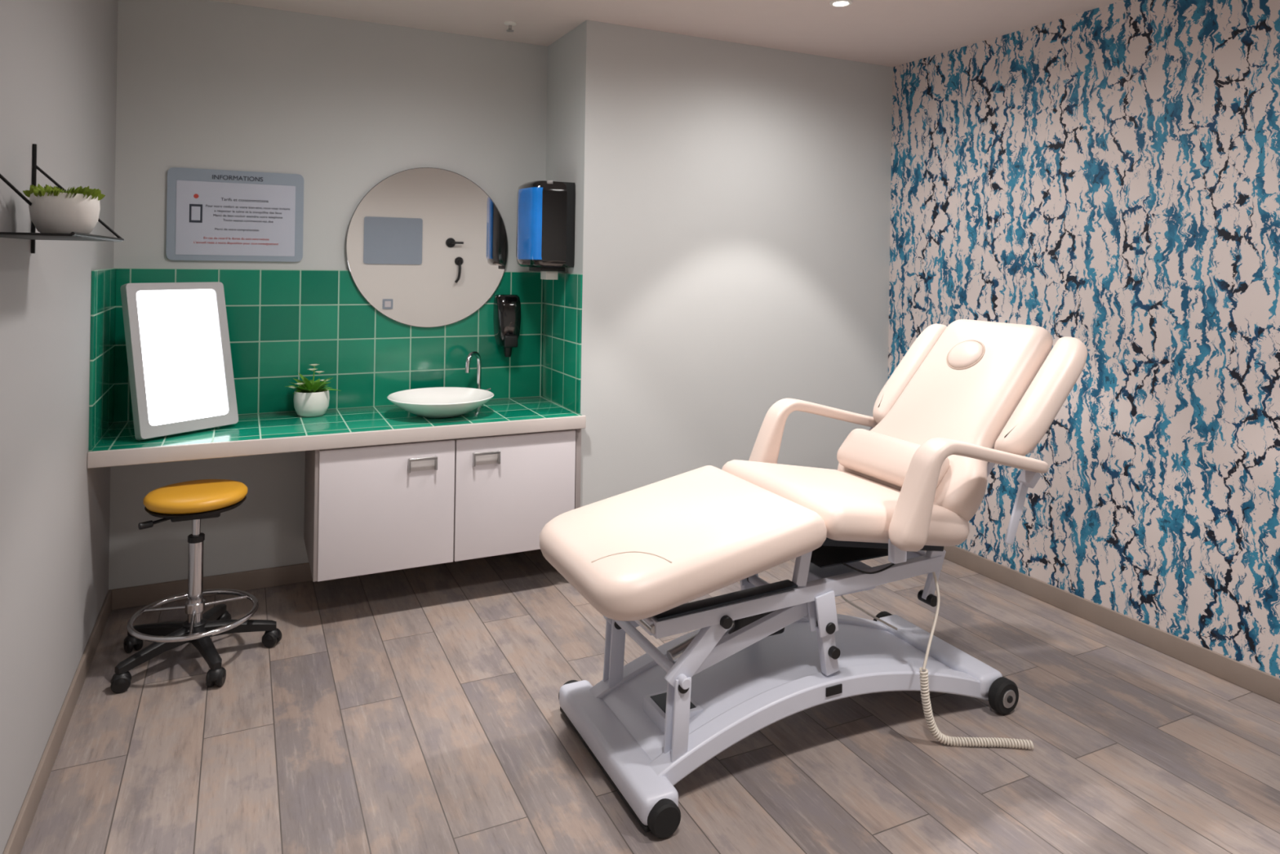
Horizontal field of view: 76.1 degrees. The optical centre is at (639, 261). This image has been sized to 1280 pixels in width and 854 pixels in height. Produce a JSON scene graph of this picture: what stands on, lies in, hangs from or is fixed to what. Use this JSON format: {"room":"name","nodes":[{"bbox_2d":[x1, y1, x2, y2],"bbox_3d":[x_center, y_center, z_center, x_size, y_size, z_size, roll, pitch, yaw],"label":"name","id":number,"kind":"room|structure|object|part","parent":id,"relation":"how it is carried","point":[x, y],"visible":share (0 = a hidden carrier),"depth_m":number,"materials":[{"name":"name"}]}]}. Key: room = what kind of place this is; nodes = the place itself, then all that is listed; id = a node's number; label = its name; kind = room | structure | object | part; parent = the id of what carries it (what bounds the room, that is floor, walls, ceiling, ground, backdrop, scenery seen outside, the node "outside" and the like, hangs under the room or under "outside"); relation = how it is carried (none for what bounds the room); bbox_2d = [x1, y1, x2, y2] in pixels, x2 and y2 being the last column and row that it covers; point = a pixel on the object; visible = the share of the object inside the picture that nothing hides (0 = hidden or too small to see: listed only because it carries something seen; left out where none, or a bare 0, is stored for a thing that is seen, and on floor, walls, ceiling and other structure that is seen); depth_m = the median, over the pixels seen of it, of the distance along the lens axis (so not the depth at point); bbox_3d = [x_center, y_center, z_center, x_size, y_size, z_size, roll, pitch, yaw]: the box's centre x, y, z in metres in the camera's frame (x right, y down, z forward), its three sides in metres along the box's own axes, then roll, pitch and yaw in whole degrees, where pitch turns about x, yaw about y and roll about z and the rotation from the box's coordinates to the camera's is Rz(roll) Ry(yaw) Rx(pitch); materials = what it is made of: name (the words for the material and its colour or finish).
{"room":"beauty treatment room","nodes":[
{"label":"beauty treatment room","id":0,"kind":"room"},
{"bbox_2d":[0,0,117,853],"bbox_3d":[-1.290,0.173,1.394,0.120,2.613,4.713,1,0,-26],"label":"wall","id":1,"kind":"structure","parent":0,"point":[58,58],"depth_m":2.27,"materials":[{"name":"paint"}]},
{"bbox_2d":[2,589,111,853],"bbox_3d":[-1.251,1.438,1.423,0.012,0.085,4.473,1,0,-26],"label":"baseboard","id":2,"kind":"structure","parent":1,"relation":"attached to","point":[16,840],"depth_m":2.40,"materials":[{"name":"tile"}]},
{"bbox_2d":[0,143,124,253],"bbox_3d":[-1.313,-0.156,1.821,0.200,0.280,0.714,1,0,-26],"label":"wire wall shelf","id":3,"kind":"object","parent":1,"relation":"attached to","point":[73,236],"visible":0.92,"depth_m":1.87,"materials":[{"name":"black metal"}]},
{"bbox_2d":[22,183,105,233],"bbox_3d":[-1.375,-0.120,1.955,0.163,0.124,0.165,1,0,-26],"label":"potted succulent","id":4,"kind":"object","parent":3,"relation":"on","point":[52,210],"visible":0.98,"depth_m":1.91,"materials":[{"name":"white ceramic"}]},
{"bbox_3d":[-1.228,-0.055,1.865,0.007,0.007,0.710,1,0,-26],"label":"rod","id":5,"kind":"part","parent":3,"relation":"part of","materials":[{"name":"black metal"}]},
{"bbox_2d":[88,267,115,450],"bbox_3d":[-2.089,0.355,3.182,0.010,0.648,0.561,1,0,-26],"label":"backsplash","id":6,"kind":"structure","parent":1,"relation":"attached to","point":[103,294],"depth_m":3.11,"materials":[{"name":"green tile"}]},
{"bbox_2d":[108,0,547,589],"bbox_3d":[-1.383,0.171,3.902,1.903,2.613,0.120,1,0,-26],"label":"wall","id":7,"kind":"structure","parent":0,"point":[346,106],"depth_m":3.71,"materials":[{"name":"grey paint"}]},
{"bbox_2d":[111,562,312,609],"bbox_3d":[-1.369,1.436,3.845,1.891,0.085,0.012,1,0,-26],"label":"baseboard","id":8,"kind":"structure","parent":7,"relation":"attached to","point":[146,594],"depth_m":3.61,"materials":[{"name":"tile"}]},
{"bbox_2d":[165,167,303,262],"bbox_3d":[-1.788,-0.201,3.628,0.543,0.400,0.014,1,0,-26],"label":"information sign","id":9,"kind":"object","parent":7,"relation":"attached to","point":[212,215],"visible":1,"depth_m":3.62,"materials":[{"name":"blue plastic"}]},
{"bbox_3d":[-1.930,-0.208,3.551,0.050,0.080,0.001,1,0,-26],"label":"device frame","id":10,"kind":"part","parent":9,"relation":"part of","materials":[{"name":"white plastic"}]},
{"bbox_2d":[113,267,542,422],"bbox_3d":[-1.358,0.366,3.844,1.883,0.648,0.010,1,0,-26],"label":"backsplash","id":11,"kind":"structure","parent":7,"relation":"attached to","point":[282,322],"depth_m":3.81,"materials":[{"name":"green tile"}]},
{"bbox_2d":[87,396,586,582],"bbox_3d":[-1.237,0.985,3.582,1.908,0.590,0.592,1,0,-26],"label":"vanity","id":12,"kind":"object","parent":7,"relation":"attached to","point":[388,488],"depth_m":3.45,"materials":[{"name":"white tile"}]},
{"bbox_2d":[120,281,238,439],"bbox_3d":[-1.870,0.383,3.294,0.253,0.593,0.391,1,0,32],"label":"lamp","id":13,"kind":"object","parent":12,"relation":"on","point":[181,379],"visible":1,"depth_m":3.25,"materials":[{"name":"white plastic"}]},
{"bbox_2d":[136,288,227,425],"bbox_3d":[-1.827,0.373,3.267,0.114,0.512,0.319,1,0,32],"label":"diffuser","id":14,"kind":"object","parent":13,"relation":"attached to","point":[182,334],"depth_m":3.26,"materials":[{"name":"white plastic"}]},
{"bbox_3d":[-1.411,1.013,3.509,0.018,0.530,0.548,1,0,-26],"label":"panel","id":15,"kind":"part","parent":12,"relation":"part of","materials":[{"name":"white laminate"}]},
{"bbox_2d":[284,364,341,417],"bbox_3d":[-1.466,0.577,3.647,0.219,0.224,0.202,1,0,16],"label":"potted plant","id":16,"kind":"object","parent":12,"relation":"on","point":[311,397],"visible":1,"depth_m":3.61,"materials":[{"name":"green plant"}]},
{"bbox_3d":[-1.467,0.633,3.650,0.150,0.112,0.150,1,0,-26],"label":"pot","id":17,"kind":"part","parent":16,"relation":"part of","materials":[{"name":"white ceramic"}]},
{"bbox_3d":[-1.043,1.022,3.388,0.542,0.522,0.020,1,0,-26],"label":"door","id":18,"kind":"part","parent":12,"relation":"part of","materials":[{"name":"white laminate"}]},
{"bbox_3d":[-0.960,0.851,3.402,0.008,0.056,0.024,1,0,-26],"label":"handle","id":19,"kind":"part","parent":12,"relation":"part of","materials":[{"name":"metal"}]},
{"bbox_3d":[-0.915,0.853,3.436,0.104,0.054,0.003,1,0,-26],"label":"handle plate","id":20,"kind":"part","parent":12,"relation":"part of","materials":[{"name":"silver metal"}]},
{"bbox_3d":[-0.861,0.852,3.450,0.008,0.056,0.024,1,0,-26],"label":"handle","id":21,"kind":"part","parent":12,"relation":"part of","materials":[{"name":"metal"}]},
{"bbox_2d":[386,386,493,417],"bbox_3d":[-0.904,0.653,3.718,0.472,0.089,0.472,1,0,-26],"label":"vessel sink","id":22,"kind":"object","parent":12,"relation":"in","point":[435,402],"visible":1,"depth_m":3.79,"materials":[{"name":"white ceramic"}]},
{"bbox_3d":[-0.715,0.855,3.521,0.008,0.056,0.024,1,0,-26],"label":"handle","id":23,"kind":"part","parent":12,"relation":"part of","materials":[{"name":"metal"}]},
{"bbox_2d":[465,351,491,391],"bbox_3d":[-0.805,0.568,3.984,0.077,0.263,0.151,1,0,42],"label":"gooseneck faucet","id":24,"kind":"object","parent":12,"relation":"on","point":[472,353],"visible":0.73,"depth_m":4.00,"materials":[{"name":"silver metal"}]},
{"bbox_3d":[-0.810,0.557,3.968,0.022,0.243,0.128,1,0,20],"label":"spout","id":25,"kind":"part","parent":24,"relation":"part of","materials":[{"name":"silver metal"}]},
{"bbox_3d":[-0.670,0.856,3.555,0.104,0.054,0.003,1,0,-26],"label":"handle plate","id":26,"kind":"part","parent":12,"relation":"part of","materials":[{"name":"silver metal"}]},
{"bbox_3d":[-0.616,0.856,3.569,0.008,0.056,0.024,1,0,-26],"label":"handle","id":27,"kind":"part","parent":12,"relation":"part of","materials":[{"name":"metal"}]},
{"bbox_3d":[-0.548,1.030,3.628,0.547,0.522,0.020,1,0,-26],"label":"door","id":28,"kind":"part","parent":12,"relation":"part of","materials":[{"name":"white laminate"}]},
{"bbox_2d":[346,167,507,327],"bbox_3d":[-1.024,-0.066,3.989,0.780,0.780,0.014,1,0,-26],"label":"round mirror","id":29,"kind":"object","parent":7,"relation":"attached to","point":[426,246],"visible":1,"depth_m":3.97,"materials":[{"name":"silver glass"}]},
{"bbox_2d":[493,294,520,356],"bbox_3d":[-0.662,0.326,4.111,0.126,0.312,0.114,1,0,-26],"label":"soap dispenser","id":30,"kind":"object","parent":7,"relation":"attached to","point":[507,308],"visible":1,"depth_m":4.08,"materials":[{"name":"black plastic"}]},
{"bbox_3d":[-0.644,0.400,4.071,0.070,0.060,0.025,1,0,-26],"label":"push lever","id":31,"kind":"part","parent":30,"relation":"part of","materials":[{"name":"black plastic"}]},
{"bbox_2d":[20,549,1279,853],"bbox_3d":[0.431,1.557,2.241,3.996,0.100,4.713,1,0,-26],"label":"floor","id":32,"kind":"structure","parent":0,"point":[414,710],"depth_m":2.52,"materials":[{"name":"brown wood"}]},
{"bbox_2d":[110,479,281,693],"bbox_3d":[-1.625,1.158,3.044,0.543,0.632,0.567,1,0,-26],"label":"stool","id":33,"kind":"object","parent":32,"relation":"on","point":[195,500],"visible":1,"depth_m":3.00,"materials":[{"name":"yellow plastic"}]},
{"bbox_2d":[110,671,131,684],"bbox_3d":[-1.780,1.422,2.803,0.062,0.032,0.062,1,0,-26],"label":"hood","id":34,"kind":"object","parent":33,"relation":"attached to","point":[120,677],"depth_m":2.79,"materials":[{"name":"black plastic"}]},
{"bbox_2d":[124,635,139,645],"bbox_3d":[-1.911,1.420,3.082,0.062,0.032,0.062,1,0,-26],"label":"hood","id":35,"kind":"object","parent":33,"relation":"attached to","point":[129,640],"depth_m":3.06,"materials":[{"name":"black plastic"}]},
{"bbox_3d":[-1.751,0.935,2.895,0.024,0.025,0.043,1,0,44],"label":"lever knob","id":36,"kind":"part","parent":33,"relation":"part of","materials":[{"name":"black plastic"}]},
{"bbox_3d":[-1.724,1.376,2.902,0.048,0.067,0.257,1,0,29],"label":"leg","id":37,"kind":"part","parent":33,"relation":"part of","materials":[{"name":"black plastic"}]},
{"bbox_3d":[-1.798,1.375,3.060,0.257,0.067,0.048,1,0,11],"label":"leg","id":38,"kind":"part","parent":33,"relation":"part of","materials":[{"name":"black plastic"}]},
{"bbox_3d":[-1.711,0.931,2.950,0.013,0.019,0.104,1,0,35],"label":"lever","id":39,"kind":"part","parent":33,"relation":"part of","materials":[{"name":"black plastic"}]},
{"bbox_3d":[-1.644,0.868,3.033,0.340,0.052,0.340,1,0,-26],"label":"seat","id":40,"kind":"part","parent":33,"relation":"part of","materials":[{"name":"yellow leather"}]},
{"bbox_3d":[-1.551,1.379,2.924,0.048,0.067,0.257,1,0,-43],"label":"leg","id":41,"kind":"part","parent":33,"relation":"part of","materials":[{"name":"black plastic"}]},
{"bbox_3d":[-1.671,1.377,3.180,0.048,0.067,0.257,1,0,-7],"label":"leg","id":42,"kind":"part","parent":33,"relation":"part of","materials":[{"name":"black plastic"}]},
{"bbox_2d":[205,666,226,680],"bbox_3d":[-1.474,1.427,2.841,0.062,0.032,0.062,1,0,-26],"label":"hood","id":43,"kind":"object","parent":33,"relation":"attached to","point":[215,673],"depth_m":2.82,"materials":[{"name":"black plastic"}]},
{"bbox_2d":[215,610,229,620],"bbox_3d":[-1.686,1.423,3.292,0.062,0.032,0.062,1,0,-26],"label":"hood","id":44,"kind":"object","parent":33,"relation":"attached to","point":[225,615],"depth_m":3.28,"materials":[{"name":"black plastic"}]},
{"bbox_3d":[-1.519,1.379,3.097,0.257,0.067,0.048,1,0,-26],"label":"leg","id":45,"kind":"part","parent":33,"relation":"part of","materials":[{"name":"black plastic"}]},
{"bbox_2d":[263,627,280,639],"bbox_3d":[-1.416,1.427,3.144,0.062,0.032,0.062,1,0,-26],"label":"hood","id":46,"kind":"object","parent":33,"relation":"attached to","point":[270,633],"depth_m":3.12,"materials":[{"name":"black plastic"}]},
{"bbox_2d":[539,319,1087,838],"bbox_3d":[0.605,0.866,2.734,1.803,1.290,0.911,1,0,-26],"label":"bed","id":47,"kind":"object","parent":32,"relation":"on","point":[967,397],"visible":1,"depth_m":2.55,"materials":[{"name":"beige leather"}]},
{"bbox_3d":[-0.093,1.266,2.691,0.060,0.227,0.010,1,0,-26],"label":"post","id":48,"kind":"part","parent":47,"relation":"part of","materials":[{"name":"white metal"}]},
{"bbox_3d":[-0.022,1.097,2.699,0.205,0.201,0.030,1,0,-26],"label":"lever","id":49,"kind":"part","parent":47,"relation":"part of","materials":[{"name":"white metal"}]},
{"bbox_3d":[-0.073,1.266,2.651,0.060,0.227,0.010,1,0,-26],"label":"post","id":50,"kind":"part","parent":47,"relation":"part of","materials":[{"name":"white metal"}]},
{"bbox_3d":[0.175,1.110,2.751,0.500,0.172,0.025,1,0,-26],"label":"lift arm","id":51,"kind":"part","parent":47,"relation":"part of"},
{"bbox_3d":[0.095,1.269,2.304,0.060,0.227,0.010,1,0,-26],"label":"post","id":52,"kind":"part","parent":47,"relation":"part of","materials":[{"name":"grey metal"}]},
{"bbox_3d":[0.099,1.353,2.465,0.130,0.047,0.140,1,0,-26],"label":"deck opening frame","id":53,"kind":"part","parent":47,"relation":"part of","materials":[{"name":"white metal"}]},
{"bbox_3d":[0.114,1.270,2.264,0.060,0.227,0.010,1,0,-26],"label":"post","id":54,"kind":"part","parent":47,"relation":"part of","materials":[{"name":"grey metal"}]},
{"bbox_3d":[0.166,1.100,2.312,0.205,0.201,0.030,1,0,-26],"label":"lever","id":55,"kind":"part","parent":47,"relation":"part of","materials":[{"name":"white metal"}]},
{"bbox_3d":[0.328,1.113,2.436,0.500,0.172,0.025,1,0,-26],"label":"lift arm","id":56,"kind":"part","parent":47,"relation":"part of"},
{"bbox_3d":[0.372,1.156,2.652,0.180,0.100,0.100,1,0,-26],"label":"motor","id":57,"kind":"part","parent":47,"relation":"part of","materials":[{"name":"black plastic"}]},
{"bbox_3d":[0.500,1.367,2.715,1.290,0.160,0.380,1,0,-26],"label":"deck plate","id":58,"kind":"part","parent":47,"relation":"part of","materials":[{"name":"white metal"}]},
{"bbox_3d":[0.514,1.003,2.481,1.061,0.078,0.035,1,0,-26],"label":"rail","id":59,"kind":"part","parent":47,"relation":"part of","materials":[{"name":"white metal"}]},
{"bbox_3d":[0.701,0.699,3.236,0.635,0.321,0.090,1,0,-26],"label":"armrest","id":60,"kind":"part","parent":47,"relation":"part of","materials":[{"name":"beige leather"}]},
{"bbox_2d":[721,459,969,546],"bbox_3d":[0.691,0.823,2.804,0.604,0.201,0.660,1,0,-26],"label":"seat cushion","id":61,"kind":"object","parent":47,"relation":"on","point":[856,502],"depth_m":2.63,"materials":[{"name":"beige leather"}]},
{"bbox_3d":[0.646,0.948,2.783,0.380,0.006,0.390,1,0,-26],"label":"seat panel","id":62,"kind":"part","parent":47,"relation":"part of","materials":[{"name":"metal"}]},
{"bbox_3d":[0.758,0.895,2.598,0.544,0.123,0.030,1,0,-26],"label":"seat pad rail","id":63,"kind":"part","parent":47,"relation":"part of","materials":[{"name":"metal"}]},
{"bbox_2d":[836,428,949,488],"bbox_3d":[0.896,0.710,2.930,0.139,0.145,0.470,1,0,-26],"label":"lumbar cushion","id":64,"kind":"object","parent":47,"relation":"on","point":[884,460],"depth_m":2.93,"materials":[{"name":"beige leather"}]},
{"bbox_3d":[0.782,0.863,2.482,0.050,0.100,0.030,1,0,-26],"label":"arm mount","id":65,"kind":"part","parent":47,"relation":"part of","materials":[{"name":"white metal"}]},
{"bbox_3d":[0.938,1.145,2.617,0.035,0.265,0.169,1,0,28],"label":"handset cord","id":66,"kind":"part","parent":47,"relation":"part of","materials":[{"name":"beige plastic"}]},
{"bbox_3d":[0.972,1.036,2.703,0.087,0.168,0.022,1,0,-26],"label":"leg","id":67,"kind":"part","parent":47,"relation":"part of","materials":[{"name":"white metal"}]},
{"bbox_3d":[1.147,0.548,3.023,0.585,0.637,0.630,1,0,-26],"label":"backrest","id":68,"kind":"part","parent":47,"relation":"part of","materials":[{"name":"beige leather"}]},
{"bbox_2d":[947,340,983,368],"bbox_3d":[1.228,0.353,3.083,0.094,0.102,0.148,1,0,-26],"label":"cushion","id":69,"kind":"object","parent":47,"relation":"on","point":[961,353],"depth_m":3.06,"materials":[{"name":"beige leather"}]},
{"bbox_3d":[1.037,0.704,2.543,0.635,0.321,0.090,1,0,-26],"label":"armrest","id":70,"kind":"part","parent":47,"relation":"part of","materials":[{"name":"beige leather"}]},
{"bbox_3d":[1.048,1.396,2.553,0.354,0.245,0.039,1,0,1],"label":"coiled cord","id":71,"kind":"part","parent":47,"relation":"part of","materials":[{"name":"beige plastic"}]},
{"bbox_3d":[1.212,0.679,2.817,0.399,0.437,0.030,1,0,-26],"label":"frame","id":72,"kind":"part","parent":47,"relation":"part of","materials":[{"name":"white metal"}]},
{"bbox_2d":[210,0,1123,66],"bbox_3d":[0.475,-1.156,2.241,3.996,0.100,4.713,1,0,-26],"label":"ceiling","id":73,"kind":"structure","parent":0,"point":[886,33],"depth_m":3.73,"materials":[{"name":"paint"}]},
{"bbox_2d":[503,21,516,31],"bbox_3d":[-0.612,-1.104,3.852,0.060,0.038,0.060,1,0,-26],"label":"sprinkler","id":74,"kind":"object","parent":73,"relation":"attached to","point":[510,24],"depth_m":3.84,"materials":[{"name":"silver metal"}]},
{"bbox_2d":[829,0,852,6],"bbox_3d":[0.854,-1.097,3.474,0.096,0.006,0.096,1,0,-26],"label":"recessed light","id":75,"kind":"object","parent":73,"relation":"in","point":[834,2],"visible":1,"depth_m":3.47,"materials":[{"name":"white plastic"}]},
{"bbox_2d":[546,19,893,506],"bbox_3d":[0.423,0.200,4.481,1.853,2.613,0.656,1,0,-26],"label":"wall","id":76,"kind":"structure","parent":0,"point":[732,217],"depth_m":4.10,"materials":[{"name":"grey paint"}]},
{"bbox_2d":[515,179,575,279],"bbox_3d":[-0.472,-0.146,3.950,0.229,0.467,0.280,1,0,-26],"label":"paper towel dispenser","id":77,"kind":"object","parent":76,"relation":"attached to","point":[545,210],"visible":1,"depth_m":3.83,"materials":[{"name":"black plastic"}]},
{"bbox_2d":[541,272,582,413],"bbox_3d":[-0.392,0.382,4.020,0.010,0.648,0.536,1,0,-26],"label":"tile backsplash","id":78,"kind":"structure","parent":76,"relation":"attached to","point":[562,313],"depth_m":3.98,"materials":[{"name":"green tile"}]},
{"bbox_2d":[888,0,1279,678],"bbox_3d":[2.196,0.229,3.087,0.120,2.613,4.713,1,0,-26],"label":"wall","id":79,"kind":"structure","parent":0,"point":[1107,178],"depth_m":3.34,"materials":[{"name":"paper"}]},
{"bbox_2d":[943,545,1279,703],"bbox_3d":[2.234,1.493,2.817,0.012,0.085,3.937,1,0,-26],"label":"baseboard","id":80,"kind":"structure","parent":79,"relation":"attached to","point":[1260,682],"depth_m":3.32,"materials":[{"name":"tile"}]}
]}

